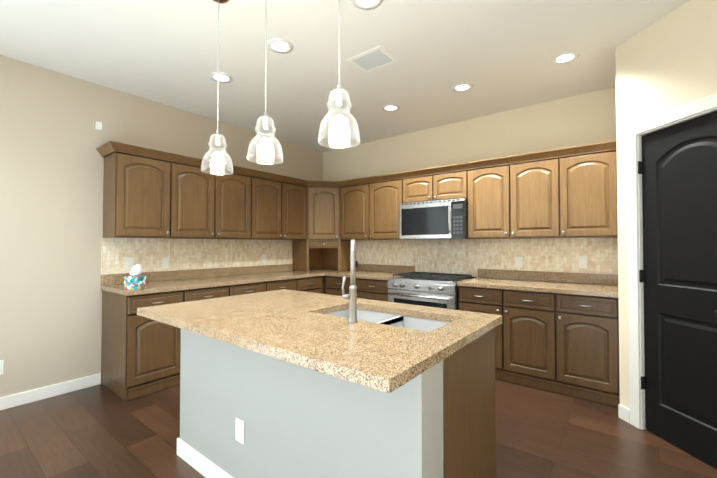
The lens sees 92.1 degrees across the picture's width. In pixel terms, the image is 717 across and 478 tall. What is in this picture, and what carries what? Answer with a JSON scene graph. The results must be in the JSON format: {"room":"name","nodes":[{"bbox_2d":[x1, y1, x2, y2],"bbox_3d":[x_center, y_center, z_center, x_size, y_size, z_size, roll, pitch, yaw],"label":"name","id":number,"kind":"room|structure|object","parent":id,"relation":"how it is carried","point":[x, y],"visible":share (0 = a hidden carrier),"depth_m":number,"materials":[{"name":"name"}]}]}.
{"room":"kitchen","nodes":[
{"label":"kitchen","id":0,"kind":"room"},
{"bbox_2d":[0,55,322,396],"bbox_3d":[-2.802,-0.055,2.863,0.120,2.808,7.320,-1,-1,38],"label":"wall","id":1,"kind":"structure","parent":0,"point":[52,138],"depth_m":3.03,"materials":[{"name":"beige paint"}]},
{"bbox_2d":[0,360,3,374],"bbox_3d":[-2.843,1.011,2.687,0.008,0.115,0.115,-1,-1,38],"label":"outlet","id":2,"kind":"object","parent":1,"relation":"attached to","point":[1,366],"visible":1,"depth_m":2.72,"materials":[{"name":"white plastic"}]},
{"bbox_2d":[0,373,100,410],"bbox_3d":[-3.703,1.278,1.571,0.014,0.100,4.210,-1,-1,38],"label":"baseboard","id":3,"kind":"structure","parent":1,"relation":"attached to","point":[22,398],"depth_m":2.94,"materials":[{"name":"white wood"}]},
{"bbox_2d":[95,121,101,130],"bbox_3d":[-2.433,-1.060,3.239,0.022,0.074,0.050,-1,-1,38],"label":"sensor","id":4,"kind":"object","parent":1,"relation":"attached to","point":[98,125],"visible":0.98,"depth_m":3.23,"materials":[{"name":"white plastic"}]},
{"bbox_2d":[103,152,174,237],"bbox_3d":[-2.138,-0.393,3.346,0.338,0.760,0.466,-1,-1,38],"label":"upper cabinet","id":5,"kind":"object","parent":1,"relation":"attached to","point":[144,197],"depth_m":3.22,"materials":[{"name":"brown wood"}]},
{"bbox_2d":[101,238,291,274],"bbox_3d":[-1.700,0.176,4.168,0.009,0.348,2.336,-1,-1,38],"label":"tile backsplash","id":6,"kind":"structure","parent":1,"relation":"attached to","point":[147,254],"depth_m":3.90,"materials":[{"name":"tile"}]},
{"bbox_2d":[126,258,133,269],"bbox_3d":[-2.265,0.244,3.424,0.008,0.116,0.072,-1,-1,38],"label":"outlet","id":7,"kind":"object","parent":6,"relation":"attached to","point":[129,263],"visible":0.9,"depth_m":3.42,"materials":[{"name":"white plastic"}]},
{"bbox_2d":[162,257,168,267],"bbox_3d":[-2.061,0.255,3.687,0.008,0.116,0.072,-1,-1,38],"label":"outlet","id":8,"kind":"object","parent":6,"relation":"attached to","point":[165,262],"visible":1,"depth_m":3.69,"materials":[{"name":"white plastic"}]},
{"bbox_2d":[262,254,265,261],"bbox_3d":[-1.282,0.260,4.689,0.008,0.116,0.072,-1,-1,38],"label":"outlet","id":9,"kind":"object","parent":6,"relation":"attached to","point":[263,257],"visible":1,"depth_m":4.69,"materials":[{"name":"white plastic"}]},
{"bbox_2d":[171,163,254,239],"bbox_3d":[-1.709,-0.383,3.897,0.338,0.760,0.931,-1,-1,38],"label":"upper cabinet","id":10,"kind":"object","parent":1,"relation":"attached to","point":[210,204],"depth_m":3.77,"materials":[{"name":"brown wood"}]},
{"bbox_2d":[255,177,306,239],"bbox_3d":[-1.138,-0.371,4.632,0.338,0.760,0.931,-1,-1,38],"label":"upper cabinet","id":11,"kind":"object","parent":1,"relation":"attached to","point":[280,207],"depth_m":4.50,"materials":[{"name":"brown wood"}]},
{"bbox_2d":[0,0,688,151],"bbox_3d":[-0.980,-1.533,1.395,4.828,0.100,7.440,-1,-1,38],"label":"ceiling","id":12,"kind":"structure","parent":0,"point":[499,55],"depth_m":2.72,"materials":[{"name":"white paint"}]},
{"bbox_2d":[201,0,232,172],"bbox_3d":[-0.845,-0.936,2.078,0.180,1.070,0.180,-1,-1,38],"label":"pendant light","id":13,"kind":"object","parent":12,"relation":"hanging from","point":[216,157],"visible":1,"depth_m":2.07,"materials":[{"name":"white glass"}]},
{"bbox_2d":[209,72,232,82],"bbox_3d":[-1.234,-1.451,3.111,0.200,0.006,0.200,-1,-1,38],"label":"recessed light","id":14,"kind":"object","parent":12,"relation":"in","point":[223,77],"visible":0.88,"depth_m":3.11,"materials":[{"name":"white"}]},
{"bbox_2d":[247,0,282,163],"bbox_3d":[-0.481,-0.941,1.796,0.180,1.070,0.180,-1,-1,38],"label":"pendant light","id":15,"kind":"object","parent":12,"relation":"hanging from","point":[265,144],"visible":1,"depth_m":1.79,"materials":[{"name":"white glass"}]},
{"bbox_2d":[267,38,292,52],"bbox_3d":[-0.594,-1.459,2.614,0.200,0.006,0.200,-1,-1,38],"label":"recessed light","id":16,"kind":"object","parent":12,"relation":"in","point":[278,45],"visible":1,"depth_m":2.61,"materials":[{"name":"white"}]},
{"bbox_2d":[318,0,359,147],"bbox_3d":[-0.083,-0.946,1.486,0.180,1.070,0.180,-1,-1,38],"label":"pendant light","id":17,"kind":"object","parent":12,"relation":"hanging from","point":[339,123],"visible":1,"depth_m":1.48,"materials":[{"name":"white glass"}]},
{"bbox_2d":[351,0,382,9],"bbox_3d":[0.053,-1.468,2.111,0.200,0.006,0.200,-1,-1,38],"label":"recessed light","id":18,"kind":"object","parent":12,"relation":"in","point":[366,4],"visible":1,"depth_m":2.15,"materials":[{"name":"white"}]},
{"bbox_2d":[346,46,398,73],"bbox_3d":[0.114,-1.456,2.817,0.330,0.010,0.270,-1,-1,38],"label":"ceiling vent","id":19,"kind":"object","parent":12,"relation":"in","point":[373,59],"visible":1,"depth_m":2.81,"materials":[{"name":"white metal"}]},
{"bbox_2d":[382,104,399,111],"bbox_3d":[0.354,-1.439,3.802,0.200,0.006,0.200,-1,-1,38],"label":"recessed light","id":20,"kind":"object","parent":12,"relation":"in","point":[390,108],"visible":1,"depth_m":3.80,"materials":[{"name":"white plastic"}]},
{"bbox_2d":[452,83,472,91],"bbox_3d":[0.994,-1.448,3.305,0.200,0.006,0.200,-1,-1,38],"label":"recessed light","id":21,"kind":"object","parent":12,"relation":"in","point":[462,87],"visible":1,"depth_m":3.31,"materials":[{"name":"white"}]},
{"bbox_2d":[551,51,579,64],"bbox_3d":[1.665,-1.456,2.784,0.200,0.006,0.200,-1,-1,38],"label":"recessed light","id":22,"kind":"object","parent":12,"relation":"in","point":[566,57],"visible":1,"depth_m":2.78,"materials":[{"name":"white"}]},
{"bbox_2d":[0,379,716,477],"bbox_3d":[-0.980,1.349,1.347,4.828,0.050,7.440,-1,-1,38],"label":"floor","id":23,"kind":"structure","parent":0,"point":[99,431],"depth_m":2.30,"materials":[{"name":"brown wood"}]},
{"bbox_2d":[101,290,184,401],"bbox_3d":[-2.023,0.916,3.236,0.626,0.880,0.467,-1,-1,38],"label":"base cabinet","id":24,"kind":"object","parent":23,"relation":"on","point":[140,356],"depth_m":3.02,"materials":[{"name":"brown wood"}]},
{"bbox_2d":[101,264,338,295],"bbox_3d":[-1.246,0.422,4.228,0.647,0.140,2.997,-1,-1,38],"label":"countertop","id":25,"kind":"structure","parent":24,"relation":"on","point":[165,281],"depth_m":3.80,"materials":[{"name":"stone"}]},
{"bbox_2d":[124,264,145,289],"bbox_3d":[-1.921,0.320,2.976,0.116,0.220,0.116,0,-1,0],"label":"tissue box","id":26,"kind":"object","parent":25,"relation":"on","point":[135,280],"visible":1,"depth_m":2.93,"materials":[{"name":"multicoloured cardboard"}]},
{"bbox_2d":[185,281,268,301],"bbox_3d":[-1.592,0.925,3.790,0.626,0.880,0.935,-1,-1,38],"label":"base cabinet","id":27,"kind":"object","parent":23,"relation":"on","point":[231,290],"depth_m":3.56,"materials":[{"name":"brown wood"}]},
{"bbox_2d":[269,276,323,293],"bbox_3d":[-1.021,0.938,4.525,0.626,0.880,0.928,-1,-1,38],"label":"base cabinet","id":28,"kind":"object","parent":23,"relation":"on","point":[309,284],"depth_m":4.41,"materials":[{"name":"brown wood"}]},
{"bbox_2d":[177,325,497,477],"bbox_3d":[-0.204,0.895,1.961,1.695,0.879,0.833,-1,-1,38],"label":"kitchen island","id":29,"kind":"object","parent":23,"relation":"on","point":[283,383],"depth_m":1.50,"materials":[{"name":"grey paint"}]},
{"bbox_2d":[137,289,502,392],"bbox_3d":[-0.277,0.435,1.975,1.801,0.040,1.129,-1,-1,38],"label":"island countertop","id":30,"kind":"structure","parent":29,"relation":"on","point":[293,327],"depth_m":1.54,"materials":[{"name":"beige stone"}]},
{"bbox_2d":[342,239,357,322],"bbox_3d":[-0.032,0.205,1.768,0.133,0.410,0.171,-1,-1,38],"label":"faucet","id":31,"kind":"object","parent":30,"relation":"on","point":[351,296],"visible":0.98,"depth_m":1.70,"materials":[{"name":"silver metal"}]},
{"bbox_2d":[333,309,440,328],"bbox_3d":[0.132,0.538,1.903,0.771,0.192,0.412,-1,-1,38],"label":"sink","id":32,"kind":"object","parent":30,"relation":"in","point":[369,314],"depth_m":2.05,"materials":[{"name":"white ceramic"}]},
{"bbox_2d":[324,276,388,301],"bbox_3d":[0.125,0.939,4.633,1.084,0.879,0.661,-1,-1,38],"label":"base cabinet","id":33,"kind":"object","parent":23,"relation":"on","point":[371,289],"visible":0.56,"depth_m":4.33,"materials":[{"name":"brown wood"}]},
{"bbox_2d":[324,264,415,280],"bbox_3d":[0.144,0.429,4.635,1.045,0.140,0.647,-1,-1,38],"label":"countertop","id":34,"kind":"structure","parent":33,"relation":"on","point":[375,271],"depth_m":4.68,"materials":[{"name":"stone"}]},
{"bbox_2d":[387,272,476,309],"bbox_3d":[0.844,0.892,4.002,0.812,0.954,0.712,-1,-1,38],"label":"gas range","id":35,"kind":"object","parent":23,"relation":"on","point":[438,290],"visible":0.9,"depth_m":3.77,"materials":[{"name":"silver metal"}]},
{"bbox_2d":[458,286,557,393],"bbox_3d":[1.564,0.921,3.536,0.885,0.880,0.626,-1,-1,38],"label":"base cabinet","id":36,"kind":"object","parent":23,"relation":"on","point":[526,341],"depth_m":3.18,"materials":[{"name":"brown wood"}]},
{"bbox_2d":[457,269,617,297],"bbox_3d":[1.734,0.408,3.400,1.328,0.140,0.647,-1,-1,38],"label":"countertop","id":37,"kind":"structure","parent":36,"relation":"on","point":[599,285],"depth_m":3.40,"materials":[{"name":"stone"}]},
{"bbox_2d":[558,293,619,407],"bbox_3d":[2.089,0.914,3.129,0.443,0.880,0.626,-1,-1,38],"label":"base cabinet","id":38,"kind":"object","parent":23,"relation":"on","point":[564,344],"depth_m":2.87,"materials":[{"name":"brown wood"}]},
{"bbox_2d":[323,87,615,276],"bbox_3d":[1.313,-0.032,4.224,4.708,2.808,0.120,-1,-1,38],"label":"wall","id":39,"kind":"structure","parent":0,"point":[583,119],"depth_m":4.01,"materials":[{"name":"beige paint"}]},
{"bbox_2d":[293,187,350,271],"bbox_3d":[-0.524,-0.138,5.157,0.658,1.209,0.657,-1,-1,38],"label":"upper cabinet","id":40,"kind":"object","parent":39,"relation":"attached to","point":[324,245],"visible":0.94,"depth_m":4.94,"materials":[{"name":"brown wood"}]},
{"bbox_2d":[340,172,414,239],"bbox_3d":[0.243,-0.406,4.768,1.037,0.834,0.337,-1,-1,38],"label":"upper cabinet","id":41,"kind":"object","parent":39,"relation":"attached to","point":[369,206],"depth_m":4.60,"materials":[{"name":"brown wood"}]},
{"bbox_2d":[404,162,467,202],"bbox_3d":[0.978,-0.636,4.201,0.824,0.392,0.337,-1,-1,38],"label":"upper cabinet","id":42,"kind":"object","parent":39,"relation":"attached to","point":[446,182],"depth_m":4.03,"materials":[{"name":"brown wood"}]},
{"bbox_2d":[400,198,467,239],"bbox_3d":[0.943,-0.219,4.149,0.816,0.438,0.449,-1,-1,38],"label":"microwave","id":43,"kind":"object","parent":42,"relation":"attached to","point":[442,219],"visible":0.96,"depth_m":3.96,"materials":[{"name":"silver metal"}]},
{"bbox_2d":[355,238,617,274],"bbox_3d":[1.195,0.213,4.226,3.189,0.419,0.009,-1,-1,38],"label":"tile backsplash","id":44,"kind":"structure","parent":39,"relation":"attached to","point":[464,256],"depth_m":3.96,"materials":[{"name":"tile"}]},
{"bbox_2d":[515,257,522,267],"bbox_3d":[1.755,0.253,3.779,0.072,0.116,0.008,-1,-1,38],"label":"outlet","id":45,"kind":"object","parent":44,"relation":"attached to","point":[518,261],"visible":1,"depth_m":3.77,"materials":[{"name":"white plastic"}]},
{"bbox_2d":[578,256,586,267],"bbox_3d":[2.218,0.232,3.419,0.072,0.116,0.008,-1,-1,38],"label":"outlet","id":46,"kind":"object","parent":44,"relation":"attached to","point":[582,262],"visible":1,"depth_m":3.42,"materials":[{"name":"white plastic"}]},
{"bbox_2d":[468,148,559,238],"bbox_3d":[1.653,-0.424,3.673,0.886,0.834,0.337,-1,-1,38],"label":"upper cabinet","id":47,"kind":"object","parent":39,"relation":"attached to","point":[518,196],"depth_m":3.51,"materials":[{"name":"brown wood"}]},
{"bbox_2d":[560,140,617,237],"bbox_3d":[2.178,-0.431,3.265,0.443,0.834,0.337,-1,-1,38],"label":"upper cabinet","id":48,"kind":"object","parent":39,"relation":"attached to","point":[568,192],"depth_m":3.13,"materials":[{"name":"brown wood"}]},
{"bbox_2d":[615,0,716,408],"bbox_3d":[2.098,-0.067,2.123,0.120,2.808,1.040,0,-1,-7],"label":"wall","id":49,"kind":"structure","parent":0,"point":[666,63],"depth_m":2.35,"materials":[{"name":"beige paint"}]},
{"bbox_2d":[618,404,629,422],"bbox_3d":[2.032,1.287,2.092,0.014,0.100,1.040,0,-1,-7],"label":"baseboard","id":50,"kind":"structure","parent":49,"relation":"attached to","point":[624,413],"depth_m":2.56,"materials":[{"name":"white wood"}]},
{"bbox_2d":[626,93,716,429],"bbox_3d":[2.090,0.254,2.119,0.136,2.167,0.844,0,-1,-7],"label":"door frame","id":51,"kind":"structure","parent":49,"relation":"attached to","point":[702,107],"depth_m":2.46,"materials":[{"name":"white wood"}]},
{"bbox_2d":[638,111,716,467],"bbox_3d":[2.048,0.293,2.116,0.096,2.064,0.668,0,-1,-7],"label":"pantry door","id":52,"kind":"structure","parent":49,"relation":"in","point":[677,167],"depth_m":2.19,"materials":[{"name":"black paint"}]}
]}

